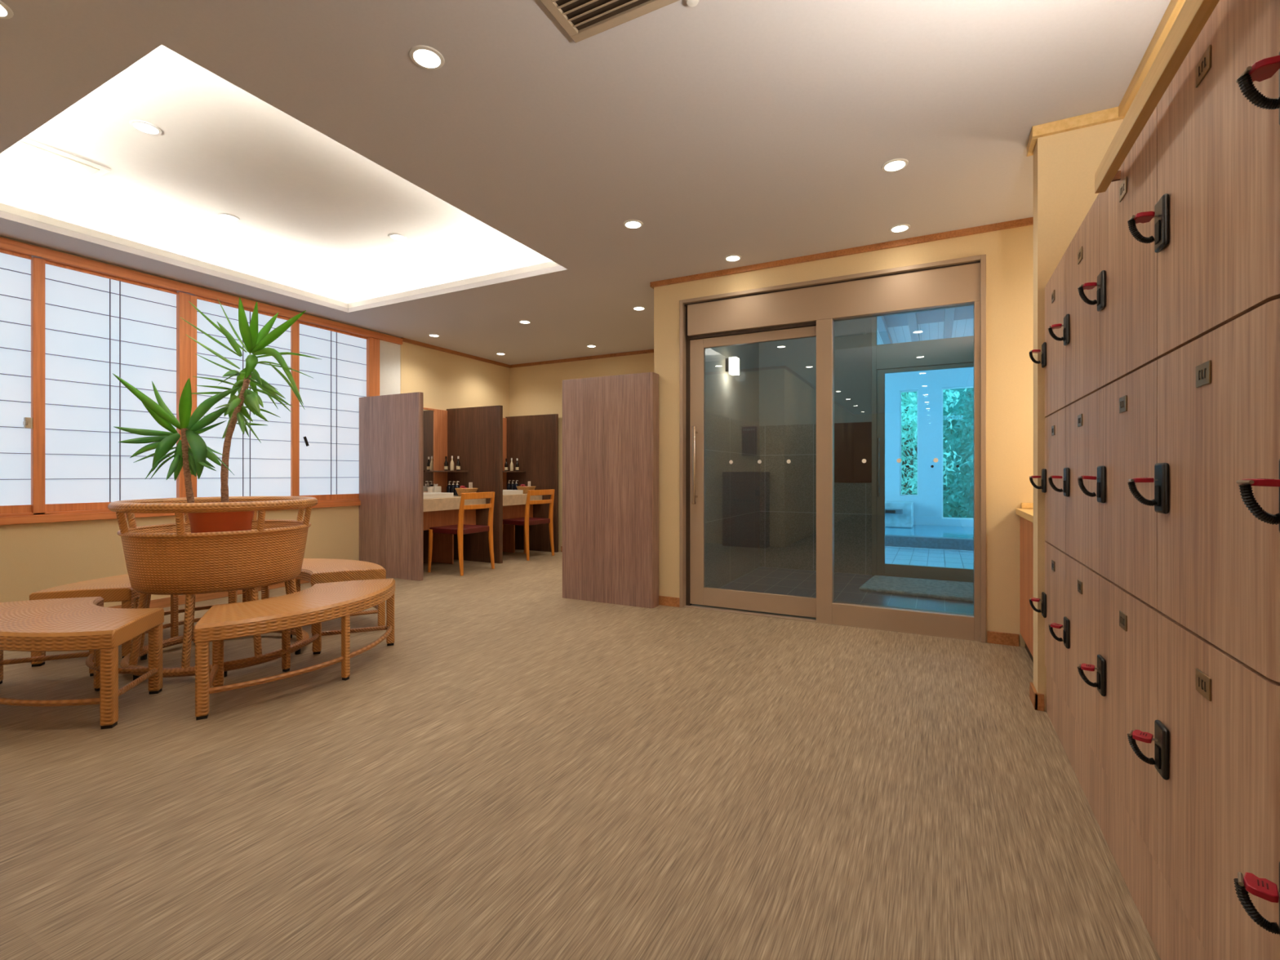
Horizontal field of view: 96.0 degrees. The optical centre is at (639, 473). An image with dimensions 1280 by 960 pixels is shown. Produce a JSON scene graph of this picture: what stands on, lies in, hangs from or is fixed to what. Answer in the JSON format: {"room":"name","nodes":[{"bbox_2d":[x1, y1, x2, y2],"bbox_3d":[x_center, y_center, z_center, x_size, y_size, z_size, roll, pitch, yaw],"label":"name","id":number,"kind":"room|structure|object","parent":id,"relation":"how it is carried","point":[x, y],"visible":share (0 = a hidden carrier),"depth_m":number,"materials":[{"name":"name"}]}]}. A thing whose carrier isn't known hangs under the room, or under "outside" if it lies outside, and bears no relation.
{"room":"changing room","nodes":[
{"label":"changing room","id":0,"kind":"room"},
{"bbox_2d":[0,235,509,607],"bbox_3d":[-3.219,-0.235,5.208,0.200,2.470,6.100,0,0,27],"label":"wall","id":1,"kind":"structure","parent":0,"point":[34,557],"depth_m":4.35,"materials":[{"name":"beige paint"}]},
{"bbox_2d":[0,236,402,524],"bbox_3d":[-3.491,-0.572,4.595,0.180,1.773,3.720,0,0,27],"label":"window","id":2,"kind":"structure","parent":1,"relation":"in","point":[69,323],"depth_m":4.20,"materials":[{"name":"orange wood"}]},
{"bbox_2d":[108,579,309,608],"bbox_3d":[-3.634,0.965,4.173,0.012,0.070,3.580,0,0,27],"label":"baseboard","id":3,"kind":"structure","parent":1,"relation":"attached to","point":[161,602],"depth_m":4.51,"materials":[{"name":"brown wood"}]},
{"bbox_2d":[423,407,447,492],"bbox_3d":[-2.525,-0.253,6.296,0.025,0.985,1.090,0,0,27],"label":"wall mirror","id":4,"kind":"object","parent":1,"relation":"attached to","point":[435,420],"visible":0.29,"depth_m":6.61,"materials":[{"name":"brown mirror"}]},
{"bbox_2d":[502,417,506,489],"bbox_3d":[-2.020,-0.253,7.273,0.025,0.985,0.980,0,0,27],"label":"wall mirror","id":5,"kind":"object","parent":1,"relation":"attached to","point":[504,420],"visible":0.07,"depth_m":7.67,"materials":[{"name":"brown mirror"}]},
{"bbox_2d":[0,44,552,302],"bbox_3d":[-2.148,-1.660,3.609,2.950,0.300,2.980,0,0,27],"label":"ceiling","id":6,"kind":"structure","parent":0,"point":[317,215],"depth_m":3.62,"materials":[{"name":"paint"}]},
{"bbox_2d":[0,137,111,186],"bbox_3d":[-3.421,-1.760,3.095,0.400,0.020,0.760,0,0,27],"label":"ceiling vent","id":7,"kind":"object","parent":6,"relation":"in","point":[27,153],"visible":0.84,"depth_m":3.24,"materials":[{"name":"white paint"}]},
{"bbox_2d":[129,120,162,135],"bbox_3d":[-2.522,-1.767,2.940,0.128,0.006,0.128,0,0,27],"label":"recessed light","id":8,"kind":"object","parent":6,"relation":"in","point":[146,127],"visible":1,"depth_m":2.94,"materials":[{"name":"white paint"}]},
{"bbox_2d":[217,213,239,222],"bbox_3d":[-2.835,-1.767,3.969,0.128,0.006,0.128,0,0,27],"label":"recessed light","id":9,"kind":"object","parent":6,"relation":"in","point":[228,217],"visible":1,"depth_m":3.97,"materials":[{"name":"white paint"}]},
{"bbox_2d":[388,233,407,240],"bbox_3d":[-1.808,-1.767,4.300,0.128,0.006,0.128,0,0,27],"label":"recessed light","id":10,"kind":"object","parent":6,"relation":"in","point":[397,237],"visible":1,"depth_m":4.29,"materials":[{"name":"white paint"}]},
{"bbox_2d":[0,546,1160,959],"bbox_3d":[-0.256,1.025,0.920,9.300,0.050,15.800,0,0,27],"label":"floor","id":11,"kind":"structure","parent":0,"point":[527,771],"depth_m":1.78,"materials":[{"name":"carpet"}]},
{"bbox_2d":[0,596,164,728],"bbox_3d":[-2.562,0.806,2.537,1.131,0.388,0.532,0,0,25],"label":"bench","id":12,"kind":"object","parent":11,"relation":"on","point":[72,624],"visible":1,"depth_m":2.39,"materials":[{"name":"beige wicker"}]},
{"bbox_2d":[29,573,245,666],"bbox_3d":[-2.894,0.806,3.477,0.532,0.388,1.131,0,0,23],"label":"bench","id":13,"kind":"object","parent":11,"relation":"on","point":[117,588],"visible":0.18,"depth_m":3.12,"materials":[{"name":"beige wicker"}]},
{"bbox_2d":[107,496,318,680],"bbox_3d":[-2.289,0.569,3.152,0.918,0.862,0.918,0,0,27],"label":"wicker planter","id":14,"kind":"object","parent":11,"relation":"on","point":[161,559],"visible":0.83,"depth_m":2.84,"materials":[{"name":"beige wicker"}]},
{"bbox_2d":[117,520,311,595],"bbox_3d":[-2.289,0.435,3.152,0.850,0.305,0.850,0,0,27],"label":"basket","id":15,"kind":"object","parent":14,"relation":"on","point":[161,559],"depth_m":2.83,"materials":[{"name":"beige wicker"}]},
{"bbox_2d":[113,297,319,533],"bbox_3d":[-2.318,-0.232,3.160,1.205,1.592,0.474,0,0,-3],"label":"potted plant","id":16,"kind":"object","parent":14,"relation":"in","point":[193,460],"visible":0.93,"depth_m":3.11,"materials":[{"name":"green plant"}]},
{"bbox_2d":[193,577,395,719],"bbox_3d":[-1.663,0.806,2.877,0.532,0.388,1.131,0,0,18],"label":"bench","id":17,"kind":"object","parent":11,"relation":"on","point":[318,603],"visible":1,"depth_m":2.68,"materials":[{"name":"beige wicker"}]},
{"bbox_2d":[261,558,386,635],"bbox_3d":[-2.195,0.806,3.897,1.131,0.388,0.532,0,0,20],"label":"bench","id":18,"kind":"object","parent":11,"relation":"on","point":[313,571],"visible":0.43,"depth_m":3.72,"materials":[{"name":"beige wicker"}]},
{"bbox_2d":[359,391,423,581],"bbox_3d":[-2.423,0.117,5.593,0.850,1.765,0.055,0,0,27],"label":"wall","id":19,"kind":"structure","parent":11,"relation":"on","point":[391,426],"depth_m":5.53,"materials":[{"name":"brown laminate"}]},
{"bbox_2d":[423,492,485,564],"bbox_3d":[-2.260,0.538,6.159,0.610,0.924,1.090,0,0,27],"label":"vanity desk","id":20,"kind":"object","parent":11,"relation":"on","point":[440,508],"visible":0.35,"depth_m":6.28,"materials":[{"name":"beige stone"}]},
{"bbox_2d":[430,484,441,492],"bbox_3d":[-2.320,0.181,6.539,0.085,0.138,0.090,0,0,27],"label":"tissue box","id":21,"kind":"object","parent":20,"relation":"on","point":[436,489],"visible":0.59,"depth_m":6.51,"materials":[{"name":"white paper"}]},
{"bbox_2d":[423,492,453,498],"bbox_3d":[-2.314,0.225,5.990,0.470,0.050,0.540,0,0,27],"label":"basin","id":22,"kind":"object","parent":20,"relation":"in","point":[426,495],"depth_m":5.97,"materials":[{"name":"white ceramic"}]},
{"bbox_2d":[446,480,451,493],"bbox_3d":[-2.207,0.166,6.664,0.060,0.168,0.057,0,0,27],"label":"pump bottle","id":23,"kind":"object","parent":20,"relation":"on","point":[448,487],"visible":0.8,"depth_m":6.64,"materials":[{"name":"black plastic"}]},
{"bbox_2d":[450,480,455,495],"bbox_3d":[-2.151,0.166,6.636,0.060,0.168,0.057,0,0,27],"label":"pump bottle","id":24,"kind":"object","parent":20,"relation":"on","point":[452,487],"visible":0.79,"depth_m":6.61,"materials":[{"name":"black plastic"}]},
{"bbox_2d":[423,495,485,511],"bbox_3d":[-2.260,0.314,6.159,0.610,0.128,1.090,0,0,27],"label":"countertop","id":25,"kind":"structure","parent":20,"relation":"on","point":[451,503],"depth_m":5.99,"materials":[{"name":"beige stone"}]},
{"bbox_2d":[454,480,459,495],"bbox_3d":[-2.096,0.166,6.607,0.060,0.168,0.057,0,0,27],"label":"pump bottle","id":26,"kind":"object","parent":20,"relation":"on","point":[457,486],"visible":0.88,"depth_m":6.58,"materials":[{"name":"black plastic"}]},
{"bbox_2d":[455,488,478,496],"bbox_3d":[-1.933,0.204,6.422,0.248,0.091,0.248,0,0,27],"label":"basket","id":27,"kind":"object","parent":20,"relation":"on","point":[460,491],"visible":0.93,"depth_m":6.33,"materials":[{"name":"wicker"}]},
{"bbox_2d":[427,491,494,575],"bbox_3d":[-1.833,0.595,5.956,0.503,0.814,0.500,0,0,26],"label":"dining chair","id":28,"kind":"object","parent":11,"relation":"on","point":[460,529],"visible":1,"depth_m":5.84,"materials":[{"name":"brown wood"}]},
{"bbox_2d":[446,405,502,563],"bbox_3d":[-1.909,0.117,6.628,0.815,1.765,0.055,0,0,27],"label":"wall","id":29,"kind":"structure","parent":11,"relation":"on","point":[474,434],"depth_m":6.55,"materials":[{"name":"laminate"}]},
{"bbox_2d":[425,470,468,471],"bbox_3d":[-2.197,-0.030,6.552,0.318,0.016,0.340,0,0,27],"label":"corner shelf","id":30,"kind":"object","parent":29,"relation":"attached to","point":[425,470],"visible":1,"depth_m":6.52,"materials":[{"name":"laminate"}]},
{"bbox_2d":[444,456,448,470],"bbox_3d":[-2.241,-0.121,6.654,0.045,0.165,0.045,0,0,27],"label":"lotion bottle","id":31,"kind":"object","parent":30,"relation":"on","point":[446,464],"visible":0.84,"depth_m":6.64,"materials":[{"name":"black glass"}]},
{"bbox_2d":[449,455,453,470],"bbox_3d":[-2.165,-0.123,6.637,0.045,0.170,0.045,0,0,27],"label":"lotion bottle","id":32,"kind":"object","parent":30,"relation":"on","point":[451,464],"visible":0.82,"depth_m":6.62,"materials":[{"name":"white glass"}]},
{"bbox_2d":[456,456,460,470],"bbox_3d":[-2.090,-0.121,6.620,0.045,0.165,0.045,0,0,27],"label":"lotion bottle","id":33,"kind":"object","parent":30,"relation":"on","point":[458,464],"visible":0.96,"depth_m":6.60,"materials":[{"name":"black glass"}]},
{"bbox_2d":[502,489,542,552],"bbox_3d":[-1.755,0.538,7.137,0.610,0.924,0.980,0,0,27],"label":"vanity desk","id":34,"kind":"object","parent":11,"relation":"on","point":[513,500],"visible":0.27,"depth_m":7.22,"materials":[{"name":"beige stone"}]},
{"bbox_2d":[502,489,523,494],"bbox_3d":[-1.784,0.225,7.016,0.470,0.050,0.540,0,0,27],"label":"basin","id":35,"kind":"object","parent":34,"relation":"in","point":[504,491],"depth_m":7.01,"materials":[{"name":"white ceramic"}]},
{"bbox_2d":[502,493,542,506],"bbox_3d":[-1.755,0.314,7.137,0.610,0.128,0.980,0,0,27],"label":"countertop","id":36,"kind":"structure","parent":34,"relation":"on","point":[519,499],"depth_m":6.99,"materials":[{"name":"beige stone"}]},
{"bbox_2d":[515,486,535,493],"bbox_3d":[-1.454,0.204,7.350,0.248,0.091,0.248,0,0,27],"label":"basket","id":37,"kind":"object","parent":34,"relation":"on","point":[525,489],"visible":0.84,"depth_m":7.26,"materials":[{"name":"wicker"}]},
{"bbox_2d":[502,488,555,560],"bbox_3d":[-1.356,0.595,6.957,0.503,0.814,0.500,0,0,30],"label":"dining chair","id":38,"kind":"object","parent":11,"relation":"on","point":[526,521],"visible":0.94,"depth_m":6.82,"materials":[{"name":"brown wood"}]},
{"bbox_2d":[505,413,558,552],"bbox_3d":[-1.421,0.117,7.549,0.835,1.765,0.050,0,0,27],"label":"wall","id":39,"kind":"structure","parent":11,"relation":"on","point":[533,440],"depth_m":7.48,"materials":[{"name":"laminate"}]},
{"bbox_2d":[502,471,525,472],"bbox_3d":[-1.717,-0.030,7.481,0.318,0.016,0.340,0,0,27],"label":"corner shelf","id":40,"kind":"object","parent":39,"relation":"attached to","point":[503,471],"visible":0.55,"depth_m":7.54,"materials":[{"name":"laminate"}]},
{"bbox_2d":[562,372,658,608],"bbox_3d":[-0.239,0.121,4.516,0.810,1.757,0.126,0,0,27],"label":"wall","id":41,"kind":"structure","parent":11,"relation":"on","point":[611,423],"depth_m":4.43,"materials":[{"name":"brown laminate"}]},
{"bbox_2d":[858,575,973,602],"bbox_3d":[2.537,0.985,4.931,1.179,0.030,0.809,0,0,27],"label":"bath mat","id":42,"kind":"object","parent":11,"relation":"on","point":[935,588],"visible":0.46,"depth_m":4.92,"materials":[{"name":"grey fabric"}]},
{"bbox_2d":[884,534,973,551],"bbox_3d":[4.210,0.925,7.606,7.500,0.150,0.180,0,0,27],"label":"pool coping","id":43,"kind":"object","parent":11,"relation":"on","point":[891,540],"visible":0.2,"depth_m":7.69,"materials":[{"name":"tile"}]},
{"bbox_2d":[1016,502,1033,662],"bbox_3d":[2.264,0.583,2.803,0.640,0.835,0.898,0,0,27],"label":"cabinet","id":44,"kind":"object","parent":11,"relation":"on","point":[1026,512],"depth_m":3.09,"materials":[{"name":"brown wood"}]},
{"bbox_2d":[1016,508,1033,523],"bbox_3d":[2.263,0.217,2.801,0.640,0.035,0.895,0,0,27],"label":"countertop","id":45,"kind":"structure","parent":44,"relation":"on","point":[1027,513],"depth_m":3.06,"materials":[{"name":"brown wood"}]},
{"bbox_2d":[1041,0,1279,959],"bbox_3d":[1.387,0.106,1.544,0.274,1.788,1.890,0,0,27],"label":"lockers","id":46,"kind":"object","parent":11,"relation":"on","point":[1172,376],"visible":1,"depth_m":1.06,"materials":[{"name":"laminate"}]},
{"bbox_2d":[1028,597,1042,612],"bbox_3d":[1.661,0.552,2.418,0.047,0.058,0.040,0,0,45],"label":"key","id":47,"kind":"object","parent":46,"relation":"attached to","point":[1034,599],"visible":1,"depth_m":2.42,"materials":[{"name":"black plastic"}]},
{"bbox_2d":[1029,475,1041,488],"bbox_3d":[1.656,0.036,2.410,0.047,0.058,0.040,-1,0,20],"label":"key","id":48,"kind":"object","parent":46,"relation":"attached to","point":[1031,477],"visible":1,"depth_m":2.41,"materials":[{"name":"black plastic"}]},
{"bbox_2d":[1029,349,1042,364],"bbox_3d":[1.656,-0.489,2.411,0.047,0.059,0.040,0,0,24],"label":"key","id":49,"kind":"object","parent":46,"relation":"attached to","point":[1033,351],"visible":1,"depth_m":2.41,"materials":[{"name":"black plastic"}]},
{"bbox_2d":[1048,622,1064,641],"bbox_3d":[1.446,0.551,2.000,0.040,0.059,0.047,0,0,-38],"label":"key","id":50,"kind":"object","parent":46,"relation":"attached to","point":[1051,625],"visible":1,"depth_m":2.00,"materials":[{"name":"black plastic"}]},
{"bbox_2d":[1048,323,1064,341],"bbox_3d":[1.441,-0.487,1.994,0.047,0.058,0.040,-1,-1,32],"label":"key","id":51,"kind":"object","parent":46,"relation":"attached to","point":[1055,326],"visible":1,"depth_m":1.99,"materials":[{"name":"black plastic"}]},
{"bbox_2d":[1048,475,1064,492],"bbox_3d":[1.440,0.035,1.992,0.047,0.058,0.040,0,0,27],"label":"key","id":52,"kind":"object","parent":46,"relation":"attached to","point":[1050,478],"visible":1,"depth_m":1.99,"materials":[{"name":"black plastic"}]},
{"bbox_2d":[1077,282,1098,305],"bbox_3d":[1.222,-0.488,1.570,0.047,0.058,0.040,0,0,20],"label":"key","id":53,"kind":"object","parent":46,"relation":"attached to","point":[1088,286],"visible":1,"depth_m":1.57,"materials":[{"name":"black plastic"}]},
{"bbox_2d":[1077,663,1098,687],"bbox_3d":[1.226,0.553,1.577,0.047,0.058,0.040,-2,-1,40],"label":"key","id":54,"kind":"object","parent":46,"relation":"attached to","point":[1083,666],"visible":1,"depth_m":1.57,"materials":[{"name":"black plastic"}]},
{"bbox_2d":[1077,475,1098,497],"bbox_3d":[1.222,0.034,1.572,0.047,0.059,0.040,0,0,24],"label":"key","id":55,"kind":"object","parent":46,"relation":"attached to","point":[1080,478],"visible":1,"depth_m":1.57,"materials":[{"name":"black plastic"}]},
{"bbox_2d":[1127,729,1157,764],"bbox_3d":[1.011,0.552,1.159,0.040,0.058,0.047,0,0,-43],"label":"key","id":56,"kind":"object","parent":46,"relation":"attached to","point":[1146,737],"visible":1,"depth_m":1.16,"materials":[{"name":"black plastic"}]},
{"bbox_2d":[1127,211,1158,243],"bbox_3d":[1.006,-0.489,1.153,0.047,0.059,0.040,0,0,27],"label":"key","id":57,"kind":"object","parent":46,"relation":"attached to","point":[1146,216],"visible":1,"depth_m":1.15,"materials":[{"name":"black plastic"}]},
{"bbox_2d":[1128,477,1158,506],"bbox_3d":[1.008,0.036,1.154,0.047,0.058,0.040,-1,-1,32],"label":"key","id":58,"kind":"object","parent":46,"relation":"attached to","point":[1132,487],"visible":1,"depth_m":1.15,"materials":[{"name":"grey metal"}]},
{"bbox_2d":[1278,51,1279,935],"bbox_3d":[0.843,0.106,0.491,0.274,1.788,0.472,0,0,27],"label":"bank","id":59,"kind":"object","parent":11,"relation":"on","point":[1279,51],"visible":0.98,"depth_m":0.74,"materials":[{"name":"laminate"}]},
{"bbox_2d":[1233,871,1279,934],"bbox_3d":[0.791,0.551,0.735,0.047,0.059,0.040,0,0,45],"label":"key","id":60,"kind":"object","parent":59,"relation":"attached to","point":[1264,888],"visible":1,"depth_m":0.73,"materials":[{"name":"plastic"}]},
{"bbox_2d":[1235,54,1279,110],"bbox_3d":[0.787,-0.487,0.728,0.047,0.058,0.040,-1,-1,24],"label":"key","id":61,"kind":"object","parent":59,"relation":"attached to","point":[1263,69],"visible":1,"depth_m":0.73,"materials":[{"name":"black plastic"}]},
{"bbox_2d":[1235,478,1279,524],"bbox_3d":[0.786,0.035,0.727,0.047,0.058,0.040,0,0,20],"label":"key","id":62,"kind":"object","parent":59,"relation":"attached to","point":[1246,491],"visible":1,"depth_m":0.72,"materials":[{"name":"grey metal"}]},
{"bbox_2d":[0,0,1170,364],"bbox_3d":[-2.073,-1.490,0.508,6.450,0.040,13.400,0,0,27],"label":"ceiling","id":63,"kind":"structure","parent":0,"point":[759,131],"depth_m":2.30,"materials":[{"name":"paint"}]},
{"bbox_2d":[0,0,13,18],"bbox_3d":[-2.043,-1.467,1.798,0.118,0.006,0.118,0,0,27],"label":"recessed light","id":64,"kind":"object","parent":63,"relation":"in","point":[6,12],"visible":1,"depth_m":1.83,"materials":[{"name":"white paint"}]},
{"bbox_2d":[0,202,559,308],"bbox_3d":[-2.148,-1.533,3.609,2.446,0.044,2.476,0,0,27],"label":"trim","id":65,"kind":"structure","parent":63,"relation":"attached to","point":[4,207],"depth_m":4.30,"materials":[{"name":"paint"}]},
{"bbox_2d":[408,44,444,70],"bbox_3d":[-0.751,-1.467,2.031,0.118,0.006,0.118,0,0,27],"label":"recessed light","id":66,"kind":"object","parent":63,"relation":"in","point":[427,57],"visible":1,"depth_m":2.03,"materials":[{"name":"white paint"}]},
{"bbox_2d":[518,320,531,324],"bbox_3d":[-1.112,-1.467,5.561,0.118,0.006,0.118,0,0,27],"label":"recessed light","id":67,"kind":"object","parent":63,"relation":"in","point":[526,322],"visible":1,"depth_m":5.56,"materials":[{"name":"white paint"}]},
{"bbox_2d":[540,0,679,42],"bbox_3d":[-0.080,-1.462,1.520,0.638,0.014,0.637,0,0,27],"label":"ceiling vent","id":68,"kind":"object","parent":63,"relation":"in","point":[581,20],"visible":1,"depth_m":1.82,"materials":[{"name":"beige metal"}]},
{"bbox_2d":[622,219,643,228],"bbox_3d":[-0.040,-1.467,3.386,0.118,0.006,0.118,0,0,27],"label":"recessed light","id":69,"kind":"object","parent":63,"relation":"in","point":[631,224],"visible":1,"depth_m":3.38,"materials":[{"name":"white paint"}]},
{"bbox_2d":[632,306,645,310],"bbox_3d":[-0.009,-1.467,5.103,0.118,0.006,0.118,0,0,27],"label":"recessed light","id":70,"kind":"object","parent":63,"relation":"in","point":[636,308],"visible":1,"depth_m":5.09,"materials":[{"name":"white paint"}]},
{"bbox_2d":[685,0,698,6],"bbox_3d":[0.163,-1.462,1.779,0.044,0.014,0.044,0,0,27],"label":"sensor","id":71,"kind":"object","parent":63,"relation":"attached to","point":[690,2],"visible":1,"depth_m":1.78,"materials":[{"name":"white paint"}]},
{"bbox_2d":[724,254,742,261],"bbox_3d":[0.632,-1.467,3.917,0.118,0.006,0.118,0,0,27],"label":"recessed light","id":72,"kind":"object","parent":63,"relation":"in","point":[731,257],"visible":1,"depth_m":3.91,"materials":[{"name":"white paint"}]},
{"bbox_2d":[881,158,908,172],"bbox_3d":[1.212,-1.467,2.739,0.118,0.006,0.118,0,0,27],"label":"recessed light","id":73,"kind":"object","parent":63,"relation":"in","point":[897,164],"visible":1,"depth_m":2.74,"materials":[{"name":"white paint"}]},
{"bbox_2d":[888,223,910,232],"bbox_3d":[1.553,-1.467,3.441,0.118,0.006,0.118,0,0,27],"label":"recessed light","id":74,"kind":"object","parent":63,"relation":"in","point":[902,227],"visible":1,"depth_m":3.44,"materials":[{"name":"white paint"}]},
{"bbox_2d":[509,317,871,551],"bbox_3d":[0.813,-0.310,6.509,5.770,2.620,0.088,0,0,27],"label":"wall","id":75,"kind":"structure","parent":0,"point":[788,367],"depth_m":6.10,"materials":[{"name":"paint"}]},
{"bbox_2d":[760,423,871,575],"bbox_3d":[1.793,0.242,5.947,1.127,1.515,0.012,0,0,27],"label":"tiling","id":76,"kind":"structure","parent":75,"relation":"attached to","point":[788,491],"depth_m":6.01,"materials":[{"name":"tile"}]},
{"bbox_2d":[834,422,871,482],"bbox_3d":[2.135,-0.213,5.770,0.357,0.603,0.012,0,0,27],"label":"tiling","id":77,"kind":"structure","parent":75,"relation":"attached to","point":[852,441],"depth_m":5.76,"materials":[{"name":"brown tile"}]},
{"bbox_2d":[871,316,973,582],"bbox_3d":[2.818,-0.300,5.404,1.193,2.600,0.131,0,0,27],"label":"door","id":78,"kind":"structure","parent":75,"relation":"in","point":[957,352],"depth_m":5.57,"materials":[{"name":"brown metal"}]},
{"bbox_2d":[705,342,759,426],"bbox_3d":[0.803,-0.310,5.359,0.068,2.620,2.060,0,0,27],"label":"wall","id":79,"kind":"structure","parent":0,"point":[726,395],"depth_m":5.44,"materials":[{"name":"paint"}]},
{"bbox_2d":[705,411,759,587],"bbox_3d":[0.825,0.242,5.314,0.012,1.515,2.000,0,0,27],"label":"tiling","id":80,"kind":"structure","parent":79,"relation":"attached to","point":[732,491],"depth_m":5.32,"materials":[{"name":"tile"}]},
{"bbox_2d":[725,356,739,375],"bbox_3d":[0.833,-0.975,5.220,0.111,0.150,0.100,0,0,27],"label":"wall lamp","id":81,"kind":"object","parent":79,"relation":"attached to","point":[732,363],"visible":1,"depth_m":5.17,"materials":[{"name":"white glass"}]},
{"bbox_2d":[653,224,1033,646],"bbox_3d":[1.969,-0.235,4.667,3.085,2.470,2.140,0,0,27],"label":"wall","id":82,"kind":"structure","parent":0,"point":[1009,252],"depth_m":3.40,"materials":[{"name":"beige paint"}]},
{"bbox_2d":[401,217,1033,368],"bbox_3d":[-2.031,-1.452,0.526,6.208,0.036,13.170,0,0,27],"label":"trim","id":83,"kind":"structure","parent":82,"relation":"attached to","point":[1026,221],"depth_m":3.93,"materials":[{"name":"brown wood"}]},
{"bbox_2d":[560,546,1018,646],"bbox_3d":[0.593,0.965,5.372,1.591,0.070,4.942,0,0,-21],"label":"baseboard","id":84,"kind":"structure","parent":82,"relation":"attached to","point":[995,637],"depth_m":3.39,"materials":[{"name":"brown wood"}]},
{"bbox_2d":[679,254,986,643],"bbox_3d":[1.201,-0.150,3.916,1.972,2.300,0.139,0,0,27],"label":"door","id":85,"kind":"structure","parent":82,"relation":"in","point":[808,308],"depth_m":3.86,"materials":[{"name":"brown metal"}]},
{"bbox_2d":[877,305,973,345],"bbox_3d":[4.169,-2.230,7.526,7.500,0.060,4.800,0,0,27],"label":"ceiling","id":86,"kind":"structure","parent":0,"point":[931,322],"depth_m":8.52,"materials":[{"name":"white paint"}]},
{"bbox_2d":[877,315,893,344],"bbox_3d":[3.328,-2.150,8.011,0.110,0.099,4.690,0,0,27],"label":"ceiling beam","id":87,"kind":"structure","parent":86,"relation":"attached to","point":[882,329],"depth_m":8.51,"materials":[{"name":"stone"}]},
{"bbox_2d":[906,311,919,342],"bbox_3d":[3.692,-2.150,7.823,0.110,0.099,4.690,0,0,27],"label":"ceiling beam","id":88,"kind":"structure","parent":86,"relation":"attached to","point":[912,318],"depth_m":8.18,"materials":[{"name":"stone"}]},
{"bbox_2d":[943,307,955,338],"bbox_3d":[4.092,-2.150,7.616,0.110,0.099,4.690,0,0,27],"label":"ceiling beam","id":89,"kind":"structure","parent":86,"relation":"attached to","point":[948,313],"depth_m":8.01,"materials":[{"name":"stone"}]},
{"bbox_2d":[884,367,973,526],"bbox_3d":[5.335,-0.700,9.783,7.500,3.400,0.280,0,0,27],"label":"wall","id":90,"kind":"structure","parent":0,"point":[927,505],"depth_m":9.86,"materials":[{"name":"paint"}]},
{"bbox_2d":[899,390,918,495],"bbox_3d":[4.705,-0.536,10.063,0.293,1.832,0.040,0,0,27],"label":"window","id":91,"kind":"structure","parent":90,"relation":"in","point":[900,392],"depth_m":10.11,"materials":[{"name":"glass"}]},
{"bbox_2d":[942,386,973,519],"bbox_3d":[6.723,-0.350,9.021,3.535,2.220,0.040,0,0,27],"label":"window","id":92,"kind":"structure","parent":90,"relation":"in","point":[971,386],"depth_m":9.81,"materials":[{"name":"clear glass"}]},
{"bbox_2d":[884,524,973,537],"bbox_3d":[4.757,0.938,8.663,7.500,0.125,2.200,0,0,27],"label":"water","id":93,"kind":"object","parent":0,"point":[917,530],"visible":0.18,"depth_m":8.82,"materials":[{"name":"teal liquid"}]},
{"bbox_2d":[884,500,913,528],"bbox_3d":[4.127,0.672,9.688,0.840,0.404,0.898,0,0,27],"label":"spout","id":94,"kind":"object","parent":93,"relation":"on","point":[897,513],"visible":0.6,"depth_m":9.35,"materials":[{"name":"stone"}]},
{"bbox_2d":[1033,118,1124,711],"bbox_3d":[1.905,-0.235,2.404,0.422,2.470,0.130,0,0,27],"label":"wall","id":95,"kind":"structure","parent":0,"point":[1066,163],"depth_m":2.43,"materials":[{"name":"beige paint"}]},
{"bbox_2d":[1029,682,1044,711],"bbox_3d":[1.722,0.965,2.498,0.034,0.070,0.154,0,0,27],"label":"baseboard","id":96,"kind":"structure","parent":95,"relation":"attached to","point":[1037,699],"depth_m":2.44,"materials":[{"name":"brown wood"}]},
{"bbox_2d":[1026,0,1186,156],"bbox_3d":[1.381,-1.448,1.142,0.694,0.045,2.897,0,0,27],"label":"trim","id":97,"kind":"structure","parent":95,"relation":"attached to","point":[1175,6],"depth_m":2.24,"materials":[{"name":"brown wood"}]},
{"label":"outside","id":98,"kind":"structure","parent":0,"visible":0},
{"bbox_3d":[10.366,1.550,17.888,26.000,0.100,18.700,0,0,27],"label":"ground","id":99,"kind":"structure","parent":98,"visible":0},
{"bbox_2d":[901,388,968,502],"bbox_3d":[5.689,-0.972,12.428,2.612,5.335,2.650,0,0,-35],"label":"broadleaf tree","id":100,"kind":"object","parent":99,"relation":"on","point":[908,400],"visible":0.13,"depth_m":11.92,"materials":[{"name":"green plant"}]},
{"bbox_2d":[901,387,973,518],"bbox_3d":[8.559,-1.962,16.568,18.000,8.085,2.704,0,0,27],"label":"hedge","id":101,"kind":"object","parent":99,"relation":"on","point":[948,512],"visible":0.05,"depth_m":16.17,"materials":[{"name":"green plant"}]},
{"bbox_2d":[942,387,973,515],"bbox_3d":[8.126,-1.246,13.358,2.742,5.581,2.716,0,0,41],"label":"broadleaf tree","id":102,"kind":"object","parent":99,"relation":"on","point":[968,496],"visible":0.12,"depth_m":13.48,"materials":[{"name":"green plant"}]},
{"bbox_3d":[-0.999,-0.235,-3.116,0.245,2.470,7.645,0,0,27],"label":"wall","id":103,"kind":"structure","parent":0,"visible":0},
{"bbox_2d":[1094,0,1219,193],"bbox_3d":[0.481,-0.727,0.092,0.070,0.050,3.005,0,0,27],"label":"fascia board","id":104,"kind":"object","parent":103,"relation":"attached to","point":[1193,15],"visible":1,"depth_m":1.06,"materials":[{"name":"brown wood"}]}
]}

